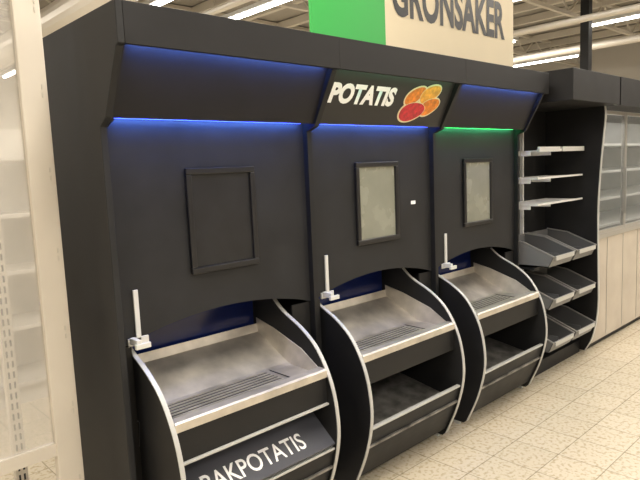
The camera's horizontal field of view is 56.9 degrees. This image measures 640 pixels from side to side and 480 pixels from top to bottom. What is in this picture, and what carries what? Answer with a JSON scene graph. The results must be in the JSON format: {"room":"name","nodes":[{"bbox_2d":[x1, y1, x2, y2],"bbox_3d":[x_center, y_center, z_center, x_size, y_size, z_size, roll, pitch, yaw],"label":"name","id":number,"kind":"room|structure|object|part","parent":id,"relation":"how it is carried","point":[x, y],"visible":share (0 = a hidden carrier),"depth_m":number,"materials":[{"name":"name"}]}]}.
{"room":"supermarket","nodes":[
{"label":"supermarket","id":0,"kind":"room"},
{"bbox_2d":[0,64,20,128],"bbox_3d":[-7.515,-2.192,15.023,24.000,4.600,0.100,-9,9,-43],"label":"wall","id":1,"kind":"structure","parent":0,"point":[9,105],"depth_m":14.66,"materials":[{"name":"paint"}]},
{"bbox_2d":[0,0,636,67],"bbox_3d":[-0.101,-3.586,6.874,23.960,0.480,18.270,-9,9,-43],"label":"ceiling","id":2,"kind":"structure","parent":0,"point":[533,2],"depth_m":10.71,"materials":[{"name":"beige metal"}]},
{"bbox_2d":[0,66,14,77],"bbox_3d":[-6.489,-3.976,12.747,0.180,0.605,2.500,-9,9,-43],"label":"fluorescent light fixture","id":3,"kind":"object","parent":2,"relation":"hanging from","point":[11,71],"visible":0.24,"depth_m":13.27,"materials":[{"name":"grey plastic"}]},
{"bbox_2d":[0,0,136,69],"bbox_3d":[-1.289,-2.789,5.625,0.440,0.440,21.800,-9,9,-43],"label":"ventilation duct","id":4,"kind":"object","parent":2,"relation":"hanging from","point":[59,13],"visible":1,"depth_m":7.59,"materials":[{"name":"beige metal"}]},
{"bbox_2d":[138,0,171,5],"bbox_3d":[-2.022,-3.601,8.040,0.180,0.605,2.500,-9,9,-43],"label":"fluorescent light fixture","id":5,"kind":"object","parent":2,"relation":"hanging from","point":[151,2],"visible":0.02,"depth_m":8.32,"materials":[{"name":"grey plastic"}]},
{"bbox_2d":[201,0,251,14],"bbox_3d":[0.010,-3.141,6.829,0.100,0.100,21.800,-9,9,-43],"label":"pipe","id":6,"kind":"object","parent":2,"relation":"hanging from","point":[231,4],"visible":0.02,"depth_m":8.18,"materials":[{"name":"beige metal"}]},
{"bbox_2d":[214,0,289,18],"bbox_3d":[-1.043,-3.753,8.957,0.180,0.605,2.500,-9,9,-43],"label":"fluorescent light fixture","id":7,"kind":"object","parent":2,"relation":"hanging from","point":[262,5],"visible":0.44,"depth_m":8.88,"materials":[{"name":"grey plastic"}]},
{"bbox_2d":[0,0,638,62],"bbox_3d":[-0.123,-3.582,6.854,23.540,0.380,18.230,-9,9,-43],"label":"truss","id":8,"kind":"object","parent":2,"relation":"attached to","point":[48,1],"depth_m":11.82,"materials":[{"name":"beige metal"}]},
{"bbox_2d":[0,0,639,56],"bbox_3d":[0.020,-3.752,6.790,22.100,0.140,21.900,-9,9,-43],"label":"ceiling purlins","id":9,"kind":"structure","parent":2,"relation":"attached to","point":[304,18],"depth_m":12.20,"materials":[{"name":"beige metal"}]},
{"bbox_2d":[513,52,579,66],"bbox_3d":[5.303,-4.741,14.899,0.180,0.605,2.500,-9,9,-43],"label":"fluorescent light fixture","id":10,"kind":"object","parent":2,"relation":"hanging from","point":[572,55],"visible":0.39,"depth_m":14.55,"materials":[{"name":"grey plastic"}]},
{"bbox_2d":[513,3,639,36],"bbox_3d":[3.210,-3.440,9.841,0.100,0.100,21.800,-9,9,-43],"label":"pipe","id":11,"kind":"object","parent":2,"relation":"hanging from","point":[635,7],"visible":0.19,"depth_m":9.01,"materials":[{"name":"beige metal"}]},
{"bbox_2d":[513,34,639,63],"bbox_3d":[5.381,-3.877,11.867,0.140,0.140,21.800,-9,9,-43],"label":"pipe","id":12,"kind":"object","parent":2,"relation":"hanging from","point":[634,38],"visible":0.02,"depth_m":12.03,"materials":[{"name":"beige"}]},
{"bbox_2d":[592,11,639,26],"bbox_3d":[5.807,-4.177,10.037,0.180,0.605,2.500,-9,9,-43],"label":"fluorescent light fixture","id":13,"kind":"object","parent":2,"relation":"hanging from","point":[632,15],"visible":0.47,"depth_m":10.54,"materials":[{"name":"grey plastic"}]},
{"bbox_2d":[0,319,639,479],"bbox_3d":[0.178,0.777,7.301,24.000,0.100,22.000,-9,9,-43],"label":"floor","id":14,"kind":"structure","parent":0,"point":[578,418],"depth_m":3.52,"materials":[{"name":"tile"}]},
{"bbox_2d":[0,129,47,409],"bbox_3d":[-3.137,0.263,3.541,5.200,2.100,0.470,-9,9,-43],"label":"wall shelving","id":15,"kind":"object","parent":14,"relation":"on","point":[14,204],"visible":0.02,"depth_m":4.54,"materials":[{"name":"beige metal"}]},
{"bbox_3d":[-3.161,-0.446,3.448,5.200,0.030,0.450,-9,9,-43],"label":"shelf","id":16,"kind":"part","parent":15,"relation":"part of","materials":[{"name":"white metal"}]},
{"bbox_3d":[-3.144,-0.049,3.496,5.200,0.030,0.450,-9,9,-43],"label":"shelf","id":17,"kind":"part","parent":15,"relation":"part of","materials":[{"name":"white metal"}]},
{"bbox_3d":[-3.127,0.347,3.544,5.200,0.030,0.450,-9,9,-43],"label":"shelf","id":18,"kind":"part","parent":15,"relation":"part of","materials":[{"name":"white metal"}]},
{"bbox_3d":[-3.092,1.151,3.641,5.200,0.030,0.450,-9,9,-43],"label":"shelf","id":19,"kind":"part","parent":15,"relation":"part of","materials":[{"name":"white metal"}]},
{"bbox_3d":[-3.110,0.744,3.592,5.200,0.030,0.450,-9,9,-43],"label":"shelf","id":20,"kind":"part","parent":15,"relation":"part of","materials":[{"name":"white metal"}]},
{"bbox_2d":[0,0,84,479],"bbox_3d":[-1.725,-0.163,1.966,1.406,3.200,0.683,-9,9,-43],"label":"shelving","id":21,"kind":"object","parent":14,"relation":"on","point":[65,447],"visible":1,"depth_m":2.21,"materials":[{"name":"beige metal"}]},
{"bbox_3d":[-1.547,-0.313,1.683,1.312,2.450,0.030,-9,9,-43],"label":"rail","id":22,"kind":"part","parent":21,"relation":"part of","materials":[{"name":"beige metal"}]},
{"bbox_2d":[42,0,340,479],"bbox_3d":[-0.476,0.223,2.618,1.025,2.172,0.820,-9,9,-43],"label":"display cabinet","id":23,"kind":"object","parent":14,"relation":"on","point":[181,141],"visible":0.99,"depth_m":2.38,"materials":[{"name":"black metal"}]},
{"bbox_3d":[-0.863,0.278,2.304,0.025,2.172,0.750,-9,9,-43],"label":"panel","id":24,"kind":"part","parent":23,"relation":"part of","materials":[{"name":"black laminate"}]},
{"bbox_3d":[-0.625,0.851,2.250,0.018,0.951,0.420,-9,9,-43],"label":"edge trim","id":25,"kind":"part","parent":23,"relation":"part of","materials":[{"name":"silver metal"}]},
{"bbox_3d":[-0.429,-0.211,2.514,0.972,1.145,0.016,-9,9,-43],"label":"panel","id":26,"kind":"part","parent":23,"relation":"part of","materials":[{"name":"black metal"}]},
{"bbox_3d":[-0.354,-0.608,2.368,0.972,0.251,0.131,-9,9,-43],"label":"hood slanted panel","id":27,"kind":"part","parent":23,"relation":"part of","materials":[{"name":"black metal"}]},
{"bbox_2d":[184,166,259,274],"bbox_3d":[-0.411,-0.091,2.518,0.345,0.435,0.018,-9,9,-43],"label":"picture frame","id":28,"kind":"object","parent":23,"relation":"attached to","point":[221,220],"depth_m":2.51,"materials":[{"name":"black paper"}]},
{"bbox_2d":[137,323,326,433],"bbox_3d":[-0.420,0.560,2.555,0.759,0.165,0.505,-9,9,-43],"label":"steel tray","id":29,"kind":"object","parent":23,"relation":"on","point":[199,383],"depth_m":2.59,"materials":[{"name":"silver metal"}]},
{"bbox_3d":[-0.243,0.778,2.402,0.759,0.009,0.028,-9,9,-43],"label":"apron trim","id":30,"kind":"part","parent":23,"relation":"part of","materials":[{"name":"silver metal"}]},
{"bbox_2d":[256,317,317,369],"bbox_3d":[-0.163,0.498,2.826,0.004,0.190,0.450,-9,9,-43],"label":"panel","id":31,"kind":"object","parent":23,"relation":"on","point":[289,341],"depth_m":2.80,"materials":[{"name":"silver metal"}]},
{"bbox_3d":[-0.215,0.980,2.406,0.759,0.010,0.024,-9,9,-43],"label":"trim","id":32,"kind":"part","parent":23,"relation":"part of","materials":[{"name":"silver metal"}]},
{"bbox_3d":[-0.061,0.764,2.778,0.018,0.951,0.420,-9,9,-43],"label":"edge trim","id":33,"kind":"part","parent":23,"relation":"part of","materials":[{"name":"silver metal"}]},
{"bbox_2d":[309,37,465,479],"bbox_3d":[0.327,0.115,3.233,1.000,2.172,0.620,-9,9,-43],"label":"display cabinet","id":34,"kind":"object","parent":14,"relation":"on","point":[392,351],"visible":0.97,"depth_m":3.13,"materials":[{"name":"grey"}]},
{"bbox_3d":[0.100,0.739,2.929,0.018,0.951,0.420,-9,9,-43],"label":"edge trim","id":35,"kind":"part","parent":34,"relation":"part of","materials":[{"name":"silver metal"}]},
{"bbox_3d":[0.296,-0.324,3.193,0.972,1.145,0.016,-9,9,-43],"label":"panel","id":36,"kind":"part","parent":34,"relation":"part of","materials":[{"name":"black metal"}]},
{"bbox_2d":[354,161,399,245],"bbox_3d":[0.315,-0.204,3.197,0.345,0.435,0.018,-9,9,-43],"label":"poster","id":37,"kind":"object","parent":34,"relation":"attached to","point":[376,183],"depth_m":3.19,"materials":[{"name":"beige paper"}]},
{"bbox_3d":[0.371,-0.721,3.047,0.972,0.251,0.131,-9,9,-43],"label":"hood slanted panel","id":38,"kind":"part","parent":34,"relation":"part of","materials":[{"name":"grey"}]},
{"bbox_2d":[324,290,454,362],"bbox_3d":[0.305,0.447,3.234,0.759,0.165,0.505,-9,9,-43],"label":"steel tray","id":39,"kind":"object","parent":34,"relation":"on","point":[374,326],"depth_m":3.31,"materials":[{"name":"silver metal"}]},
{"bbox_2d":[399,103,423,120],"bbox_3d":[0.495,-0.690,3.183,0.204,0.095,0.045,-9,9,-43],"label":"print","id":40,"kind":"object","parent":34,"relation":"attached to","point":[407,111],"depth_m":3.18},
{"bbox_2d":[385,285,445,324],"bbox_3d":[0.562,0.386,3.505,0.004,0.190,0.450,-9,9,-43],"label":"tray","id":41,"kind":"object","parent":34,"relation":"on","point":[421,304],"depth_m":3.48,"materials":[{"name":"silver metal"}]},
{"bbox_2d":[405,87,425,104],"bbox_3d":[0.509,-0.766,3.139,0.151,0.093,0.036,-7,8,-33],"label":"print","id":42,"kind":"object","parent":34,"relation":"attached to","point":[413,95],"depth_m":3.14},
{"bbox_3d":[0.510,0.867,3.085,0.759,0.010,0.024,-9,9,-43],"label":"trim","id":43,"kind":"part","parent":34,"relation":"part of","materials":[{"name":"silver metal"}]},
{"bbox_2d":[421,99,438,115],"bbox_3d":[0.605,-0.734,3.264,0.158,0.089,0.038,-8,9,-37],"label":"print","id":44,"kind":"object","parent":34,"relation":"attached to","point":[429,107],"depth_m":3.27},
{"bbox_2d":[420,86,440,103],"bbox_3d":[0.604,-0.792,3.218,0.160,0.094,0.040,-7,8,-36],"label":"print","id":45,"kind":"object","parent":34,"relation":"attached to","point":[428,94],"depth_m":3.22},
{"bbox_3d":[0.664,0.651,3.457,0.018,0.951,0.420,-9,9,-43],"label":"edge trim","id":46,"kind":"part","parent":34,"relation":"part of","materials":[{"name":"silver metal"}]},
{"bbox_2d":[434,59,548,423],"bbox_3d":[1.052,0.002,3.912,1.000,2.172,0.620,-9,9,-43],"label":"display cabinet","id":47,"kind":"object","parent":14,"relation":"on","point":[498,312],"visible":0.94,"depth_m":3.84,"materials":[{"name":"black"}]},
{"bbox_2d":[308,0,512,66],"bbox_3d":[0.721,-1.491,3.878,2.150,0.830,0.023,-9,9,-43],"label":"sign","id":48,"kind":"object","parent":47,"relation":"on","point":[478,30],"visible":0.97,"depth_m":3.86,"materials":[{"name":"green"}]},
{"bbox_3d":[0.826,0.626,3.609,0.018,0.951,0.420,-9,9,-43],"label":"edge trim","id":49,"kind":"part","parent":47,"relation":"part of","materials":[{"name":"silver metal"}]},
{"bbox_3d":[1.021,-0.437,3.873,0.972,1.145,0.016,-9,9,-43],"label":"panel","id":50,"kind":"part","parent":47,"relation":"part of","materials":[{"name":"black laminate"}]},
{"bbox_2d":[462,158,492,226],"bbox_3d":[1.040,-0.317,3.876,0.345,0.435,0.018,-9,9,-43],"label":"poster","id":51,"kind":"object","parent":47,"relation":"attached to","point":[477,173],"depth_m":3.87,"materials":[{"name":"beige paper"}]},
{"bbox_2d":[441,267,538,319],"bbox_3d":[1.031,0.334,3.913,0.759,0.165,0.505,-9,9,-43],"label":"steel tray","id":52,"kind":"object","parent":47,"relation":"on","point":[478,293],"depth_m":4.03,"materials":[{"name":"silver metal"}]},
{"bbox_3d":[1.096,-0.834,3.726,0.972,0.251,0.131,-9,9,-43],"label":"hood slanted panel","id":53,"kind":"part","parent":47,"relation":"part of","materials":[{"name":"black metal"}]},
{"bbox_2d":[474,263,529,293],"bbox_3d":[1.287,0.273,4.185,0.004,0.190,0.450,-9,9,-43],"label":"tray","id":54,"kind":"object","parent":47,"relation":"on","point":[506,277],"depth_m":4.16,"materials":[{"name":"silver metal"}]},
{"bbox_3d":[1.236,0.754,3.764,0.759,0.010,0.024,-9,9,-43],"label":"trim","id":55,"kind":"part","parent":47,"relation":"part of","materials":[{"name":"silver metal"}]},
{"bbox_3d":[1.389,0.538,4.136,0.018,0.951,0.420,-9,9,-43],"label":"edge trim","id":56,"kind":"part","parent":47,"relation":"part of","materials":[{"name":"silver metal"}]},
{"bbox_2d":[519,67,619,376],"bbox_3d":[1.822,-0.121,4.543,0.840,2.200,0.590,-9,9,-43],"label":"shelf","id":57,"kind":"object","parent":14,"relation":"on","point":[561,147],"visible":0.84,"depth_m":4.71,"materials":[{"name":"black metal"}]},
{"bbox_3d":[1.623,-0.037,4.754,0.820,2.000,0.020,-9,9,-43],"label":"panel","id":58,"kind":"part","parent":57,"relation":"part of","materials":[{"name":"black metal"}]},
{"bbox_3d":[1.714,-0.688,4.541,0.750,0.014,0.300,-9,9,-43],"label":"wire shelf","id":59,"kind":"part","parent":57,"relation":"part of","materials":[{"name":"white metal"}]},
{"bbox_3d":[1.731,-0.301,4.587,0.750,0.014,0.300,-9,9,-43],"label":"wire shelf","id":60,"kind":"part","parent":57,"relation":"part of","materials":[{"name":"white metal"}]},
{"bbox_3d":[1.723,-0.489,4.565,0.750,0.014,0.300,-9,9,-43],"label":"wire shelf","id":61,"kind":"part","parent":57,"relation":"part of","materials":[{"name":"white metal"}]},
{"bbox_3d":[1.819,-0.684,4.430,0.750,0.035,0.015,-9,9,-43],"label":"ticket rail","id":62,"kind":"part","parent":57,"relation":"part of","materials":[{"name":"grey plastic"}]},
{"bbox_3d":[2.202,-0.062,4.721,0.024,1.974,0.142,-9,9,-43],"label":"gable trim","id":63,"kind":"part","parent":57,"relation":"part of","materials":[{"name":"silver metal"}]},
{"bbox_2d":[587,77,639,348],"bbox_3d":[3.298,-0.386,6.220,3.600,2.200,1.020,-9,9,-43],"label":"tall cabinet","id":64,"kind":"object","parent":14,"relation":"on","point":[619,207],"visible":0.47,"depth_m":5.45,"materials":[{"name":"light wood"},{"name":"glass"},{"name":"white wire"}]},
{"bbox_3d":[2.433,-0.577,4.989,0.716,1.015,0.030,-9,9,-43],"label":"door frame","id":65,"kind":"part","parent":64,"relation":"part of","materials":[{"name":"grey metal"}]},
{"bbox_2d":[599,204,639,227],"bbox_3d":[3.188,-0.260,6.381,3.570,0.020,0.550,-9,9,-43],"label":"shelf","id":66,"kind":"object","parent":64,"relation":"attached to","point":[609,216],"depth_m":6.39,"materials":[{"name":"white metal"}]},
{"bbox_3d":[3.510,-0.213,6.023,3.600,0.045,0.015,-9,9,-43],"label":"rail","id":67,"kind":"part","parent":64,"relation":"part of","materials":[{"name":"grey"}]},
{"bbox_2d":[600,185,639,200],"bbox_3d":[3.177,-0.508,6.351,3.570,0.020,0.550,-9,9,-43],"label":"shelf","id":68,"kind":"object","parent":64,"relation":"attached to","point":[608,192],"depth_m":6.34,"materials":[{"name":"white metal"}]},
{"bbox_2d":[601,165,639,172],"bbox_3d":[3.167,-0.756,6.321,3.570,0.020,0.550,-9,9,-43],"label":"shelf","id":69,"kind":"object","parent":64,"relation":"attached to","point":[605,168],"depth_m":6.34,"materials":[{"name":"white metal"}]},
{"bbox_2d":[604,143,639,147],"bbox_3d":[3.156,-1.004,6.291,3.570,0.020,0.550,-9,9,-43],"label":"shelf","id":70,"kind":"object","parent":64,"relation":"attached to","point":[606,145],"depth_m":5.95,"materials":[{"name":"white metal"}]},
{"bbox_3d":[2.671,-0.436,5.182,0.012,0.400,0.035,-9,9,-43],"label":"door handle","id":71,"kind":"part","parent":64,"relation":"part of","materials":[{"name":"grey metal"}]},
{"bbox_3d":[2.955,-0.658,5.479,0.716,1.015,0.030,-9,9,-43],"label":"door frame","id":72,"kind":"part","parent":64,"relation":"part of","materials":[{"name":"grey metal"}]},
{"bbox_3d":[4.642,0.154,10.382,0.240,0.020,0.240,-9,9,-43],"label":"foot","id":73,"kind":"object","parent":14,"relation":"on","visible":0},
{"bbox_2d":[580,0,591,70],"bbox_3d":[4.544,-2.115,10.109,0.140,4.595,0.140,-9,9,-43],"label":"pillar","id":74,"kind":"structure","parent":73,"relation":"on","point":[585,5],"depth_m":9.91,"materials":[{"name":"black metal"}]},
{"bbox_2d":[517,42,639,79],"bbox_3d":[8.817,-2.914,15.204,0.100,4.600,22.000,-9,9,-43],"label":"wall","id":75,"kind":"structure","parent":0,"point":[621,60],"depth_m":15.84,"materials":[{"name":"paint"}]}
]}

